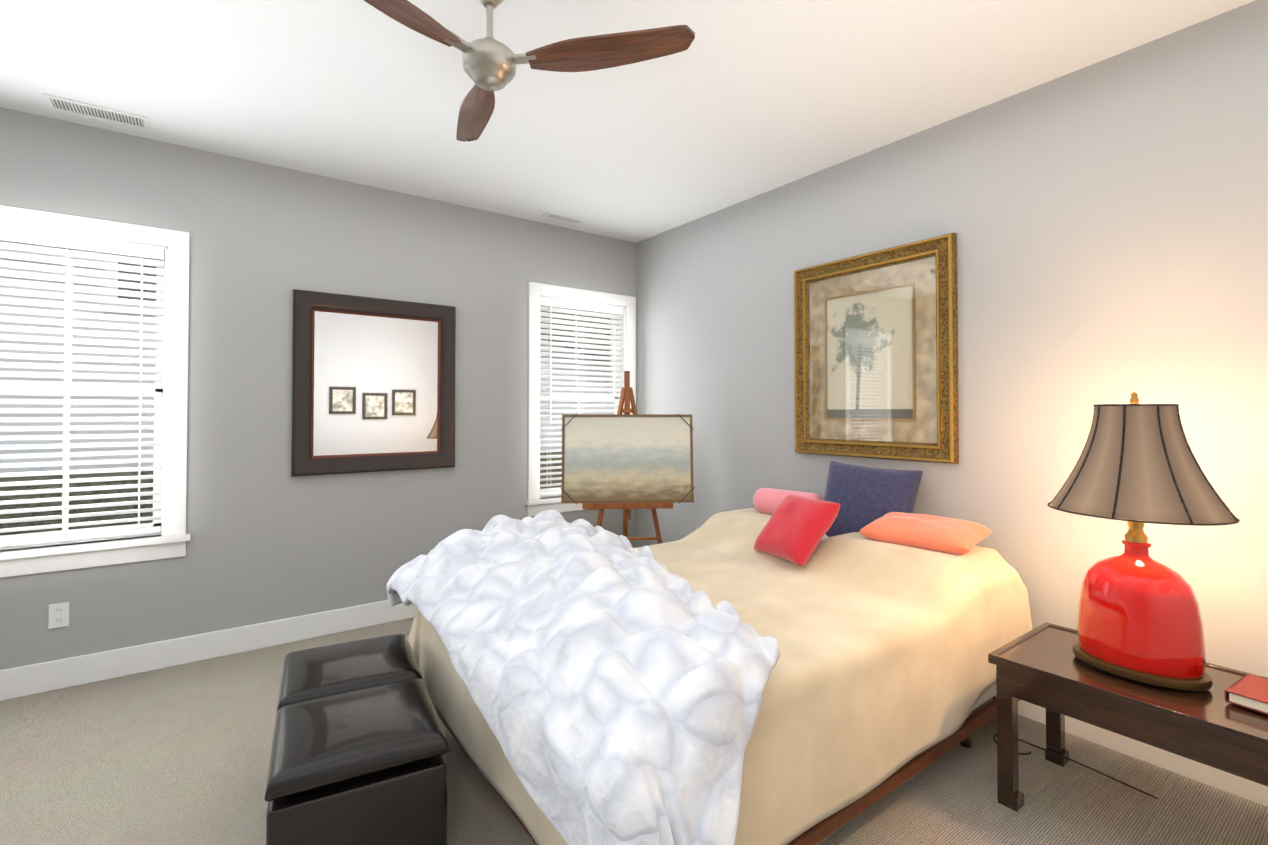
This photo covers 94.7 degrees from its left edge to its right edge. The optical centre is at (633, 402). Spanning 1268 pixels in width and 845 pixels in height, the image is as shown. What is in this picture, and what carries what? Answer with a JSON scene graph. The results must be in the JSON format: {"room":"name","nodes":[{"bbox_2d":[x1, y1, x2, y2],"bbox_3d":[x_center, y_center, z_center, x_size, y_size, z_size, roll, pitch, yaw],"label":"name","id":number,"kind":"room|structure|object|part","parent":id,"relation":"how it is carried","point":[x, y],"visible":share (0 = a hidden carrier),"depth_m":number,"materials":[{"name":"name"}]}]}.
{"room":"bedroom","nodes":[
{"label":"bedroom","id":0,"kind":"room"},
{"bbox_2d":[0,107,635,669],"bbox_3d":[-1.757,0.015,3.651,4.600,2.740,0.150,1,-1,-36],"label":"wall","id":1,"kind":"structure","parent":0,"point":[272,539],"depth_m":3.34,"materials":[{"name":"grey paint"}]},
{"bbox_2d":[48,602,69,628],"bbox_3d":[-2.756,1.021,2.799,0.072,0.115,0.009,1,-1,-36],"label":"electrical outlet","id":2,"kind":"object","parent":1,"relation":"attached to","point":[58,615],"visible":1,"depth_m":2.80,"materials":[{"name":"white plastic"}]},
{"bbox_2d":[0,205,190,577],"bbox_3d":[-2.784,-0.051,2.862,0.990,1.715,0.205,1,-1,-36],"label":"window","id":3,"kind":"structure","parent":1,"relation":"in","point":[171,540],"depth_m":3.01,"materials":[{"name":"white"}]},
{"bbox_3d":[-2.824,-0.067,2.917,0.730,1.460,0.032,1,-1,-36],"label":"window glass","id":4,"kind":"part","parent":3,"relation":"part of","materials":[{"name":"clear glass"}]},
{"bbox_2d":[0,228,164,546],"bbox_3d":[-2.778,-0.068,2.854,0.738,1.476,0.075,1,-1,-36],"label":"window blind","id":5,"kind":"object","parent":3,"relation":"attached to","point":[24,241],"visible":0.96,"depth_m":2.88,"materials":[{"name":"white plastic"}]},
{"bbox_2d":[0,600,416,700],"bbox_3d":[-1.708,1.313,3.563,4.300,0.140,0.016,1,-1,-36],"label":"baseboard","id":6,"kind":"structure","parent":1,"relation":"attached to","point":[27,680],"depth_m":3.08,"materials":[{"name":"white wood"}]},
{"bbox_2d":[291,289,455,475],"bbox_3d":[-1.590,-0.111,3.654,0.950,1.080,0.042,1,-1,-36],"label":"mirror","id":7,"kind":"object","parent":1,"relation":"attached to","point":[373,384],"visible":1,"depth_m":3.63,"materials":[{"name":"brown wood"}]},
{"bbox_3d":[-1.599,-0.110,3.667,0.750,0.880,0.006,1,-1,-36],"label":"glass","id":8,"kind":"part","parent":7,"relation":"part of","materials":[{"name":"white"}]},
{"bbox_2d":[525,282,635,515],"bbox_3d":[-0.415,-0.023,4.604,1.010,1.715,0.205,1,-1,-36],"label":"window","id":9,"kind":"structure","parent":1,"relation":"in","point":[535,502],"depth_m":4.39,"materials":[{"name":"white"}]},
{"bbox_3d":[-0.455,-0.039,4.659,0.750,1.460,0.032,1,-1,-36],"label":"window glass","id":10,"kind":"part","parent":9,"relation":"part of","materials":[{"name":"clear glass"}]},
{"bbox_2d":[540,298,622,495],"bbox_3d":[-0.409,-0.040,4.596,0.758,1.476,0.075,1,-1,-36],"label":"window blind","id":11,"kind":"object","parent":9,"relation":"attached to","point":[561,306],"visible":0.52,"depth_m":4.55,"materials":[{"name":"white plastic"}]},
{"bbox_2d":[0,0,1255,242],"bbox_3d":[-0.468,-1.433,1.922,4.600,0.100,4.500,1,-1,-36],"label":"ceiling","id":12,"kind":"structure","parent":0,"point":[738,102],"depth_m":2.52,"materials":[{"name":"white paint"}]},
{"bbox_2d":[42,93,149,130],"bbox_3d":[-2.522,-1.366,2.756,0.360,0.008,0.150,1,-1,-36],"label":"ceiling vent","id":13,"kind":"object","parent":12,"relation":"in","point":[57,103],"visible":0.98,"depth_m":2.75,"materials":[{"name":"white metal"}]},
{"bbox_2d":[364,0,694,141],"bbox_3d":[-0.582,-1.205,1.928,1.130,0.357,1.121,1,-1,-36],"label":"fan","id":14,"kind":"object","parent":12,"relation":"hanging from","point":[489,62],"visible":1,"depth_m":1.85,"materials":[{"name":"brown wood"}]},
{"bbox_3d":[-0.713,-1.123,1.588,0.124,0.059,0.535,-1,-1,38],"label":"blade","id":15,"kind":"part","parent":14,"relation":"part of","materials":[{"name":"brown wood"}]},
{"bbox_3d":[-0.543,-1.112,1.808,0.050,0.012,0.160,-1,-1,38],"label":"arm","id":16,"kind":"part","parent":14,"relation":"part of"},
{"bbox_3d":[-0.621,-1.113,2.270,0.124,0.059,0.535,0,-1,-22],"label":"blade","id":17,"kind":"part","parent":14,"relation":"part of","materials":[{"name":"brown wood"}]},
{"bbox_3d":[-0.351,-1.111,1.887,0.160,0.012,0.050,0,-1,8],"label":"arm","id":18,"kind":"part","parent":14,"relation":"part of"},
{"bbox_3d":[-0.076,-1.119,1.850,0.535,0.059,0.124,0,-1,8],"label":"blade","id":19,"kind":"part","parent":14,"relation":"part of","materials":[{"name":"brown wood"}]},
{"bbox_2d":[541,212,585,224],"bbox_3d":[-0.512,-1.341,4.259,0.300,0.008,0.120,1,-1,-36],"label":"ceiling vent","id":20,"kind":"object","parent":12,"relation":"in","point":[563,218],"visible":1,"depth_m":4.25,"materials":[{"name":"white metal"}]},
{"bbox_2d":[0,617,1267,844],"bbox_3d":[-0.468,1.406,1.876,4.600,0.100,4.500,1,-1,-36],"label":"floor","id":21,"kind":"structure","parent":0,"point":[176,755],"depth_m":2.07,"materials":[{"name":"carpet"}]},
{"bbox_2d":[276,634,422,713],"bbox_3d":[-1.024,1.139,2.110,0.437,0.441,0.437,0,-1,-28],"label":"ottoman","id":22,"kind":"object","parent":21,"relation":"on","point":[322,671],"visible":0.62,"depth_m":2.03,"materials":[{"name":"black leather"}]},
{"bbox_2d":[264,679,449,844],"bbox_3d":[-0.808,1.133,1.710,0.437,0.441,0.437,0,-1,-28],"label":"ottoman","id":23,"kind":"object","parent":21,"relation":"on","point":[366,766],"visible":1,"depth_m":1.57,"materials":[{"name":"black leather"}]},
{"bbox_2d":[561,371,694,543],"bbox_3d":[-0.055,0.585,4.276,0.927,1.623,0.686,0,-1,-3],"label":"easel","id":24,"kind":"object","parent":21,"relation":"on","point":[626,461],"visible":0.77,"depth_m":4.05,"materials":[{"name":"brown wood"}]},
{"bbox_3d":[-0.043,0.388,4.056,0.910,0.610,0.026,0,-7,-3],"label":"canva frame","id":25,"kind":"part","parent":24,"relation":"part of","materials":[{"name":"brown fabric"}]},
{"bbox_2d":[386,460,1032,844],"bbox_3d":[0.339,0.833,2.436,2.247,1.063,1.951,1,-1,-36],"label":"bed","id":26,"kind":"object","parent":21,"relation":"on","point":[779,667],"visible":0.98,"depth_m":1.79,"materials":[{"name":"white fabric"}]},
{"bbox_2d":[386,510,779,844],"bbox_3d":[-0.121,0.775,2.099,1.109,0.544,1.967,1,-1,-36],"label":"duvet","id":27,"kind":"object","parent":26,"relation":"on","point":[635,700],"depth_m":1.48,"materials":[{"name":"white fabric"}]},
{"bbox_2d":[754,494,839,565],"bbox_3d":[0.771,0.597,2.788,0.140,0.370,0.370,45,-18,-17],"label":"pillow","id":28,"kind":"object","parent":26,"relation":"on","point":[791,536],"depth_m":2.69,"materials":[{"name":"red fabric"}]},
{"bbox_2d":[993,696,1157,798],"bbox_3d":[1.649,1.273,2.289,0.337,0.223,0.643,1,-1,-36],"label":"lamp cord","id":29,"kind":"object","parent":21,"relation":"on","point":[995,735],"visible":0.52,"depth_m":2.16,"materials":[{"name":"black plastic"}]},
{"bbox_2d":[988,622,1267,811],"bbox_3d":[1.627,1.106,1.851,0.510,0.500,0.720,1,-1,-36],"label":"side table","id":30,"kind":"object","parent":21,"relation":"on","point":[1043,665],"visible":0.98,"depth_m":1.78,"materials":[{"name":"brown wood"}]},
{"bbox_2d":[1047,392,1239,690],"bbox_3d":[1.615,0.409,1.879,0.467,0.890,0.467,1,-1,-36],"label":"lamp","id":31,"kind":"object","parent":30,"relation":"on","point":[1137,468],"visible":1,"depth_m":1.78,"materials":[{"name":"red ceramic"}]},
{"bbox_3d":[1.615,0.180,1.882,0.459,0.341,0.459,1,-1,-36],"label":"lamp shade","id":32,"kind":"part","parent":31,"relation":"part of","materials":[{"name":"brown fabric"}]},
{"bbox_2d":[1224,674,1267,714],"bbox_3d":[1.800,0.834,1.654,0.200,0.033,0.135,1,-1,-30],"label":"book","id":33,"kind":"object","parent":30,"relation":"on","point":[1247,691],"visible":0.98,"depth_m":1.65,"materials":[{"name":"red paper"}]},
{"bbox_2d":[636,0,1267,677],"bbox_3d":[1.369,0.006,3.157,0.150,2.740,4.350,1,-1,-36],"label":"wall","id":34,"kind":"structure","parent":0,"point":[1106,220],"depth_m":2.48,"materials":[{"name":"grey paint"}]},
{"bbox_2d":[794,233,958,463],"bbox_3d":[1.252,-0.254,3.149,0.049,1.100,0.930,1,-1,-36],"label":"picture frame","id":35,"kind":"object","parent":34,"relation":"attached to","point":[876,350],"visible":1,"depth_m":3.09,"materials":[{"name":"gold metal"}]},
{"bbox_2d":[827,285,912,408],"bbox_3d":[1.263,-0.254,3.158,0.004,0.680,0.510,1,-1,-36],"label":"print","id":36,"kind":"object","parent":35,"relation":"attached to","point":[870,331],"depth_m":3.14},
{"bbox_3d":[1.253,-0.254,3.150,0.001,0.916,0.746,1,-1,-36],"label":"glass","id":37,"kind":"part","parent":35,"relation":"part of","materials":[{"name":"clear glass"}]},
{"bbox_2d":[986,694,1267,806],"bbox_3d":[1.262,1.306,3.140,0.016,0.140,4.184,1,-1,-36],"label":"baseboard","id":38,"kind":"structure","parent":34,"relation":"attached to","point":[1244,788],"depth_m":2.18,"materials":[{"name":"white"}]},
{"label":"outside","id":39,"kind":"structure","parent":0,"visible":0},
{"label":"ground","id":40,"kind":"structure","parent":39,"visible":0},
{"bbox_2d":[0,452,561,534],"bbox_3d":[-3.037,1.280,5.203,11.500,1.460,0.700,1,-1,-36],"label":"hedge","id":41,"kind":"object","parent":40,"relation":"on","point":[71,511],"depth_m":4.16,"materials":[{"name":"green plant"}]},
{"bbox_2d":[0,249,612,472],"bbox_3d":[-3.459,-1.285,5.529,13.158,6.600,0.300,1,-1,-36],"label":"house","id":42,"kind":"structure","parent":40,"relation":"on","point":[56,468],"depth_m":4.87,"materials":[{"name":"white"}]},
{"bbox_3d":[-4.123,-1.476,5.162,0.810,1.390,0.030,1,-1,-36],"label":"window casing","id":43,"kind":"part","parent":42,"relation":"part of","materials":[{"name":"white wood"}]},
{"bbox_2d":[540,311,609,350],"bbox_3d":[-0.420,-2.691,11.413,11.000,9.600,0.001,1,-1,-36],"label":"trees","id":44,"kind":"object","parent":40,"relation":"on","point":[581,326],"depth_m":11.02,"materials":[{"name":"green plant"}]}
]}

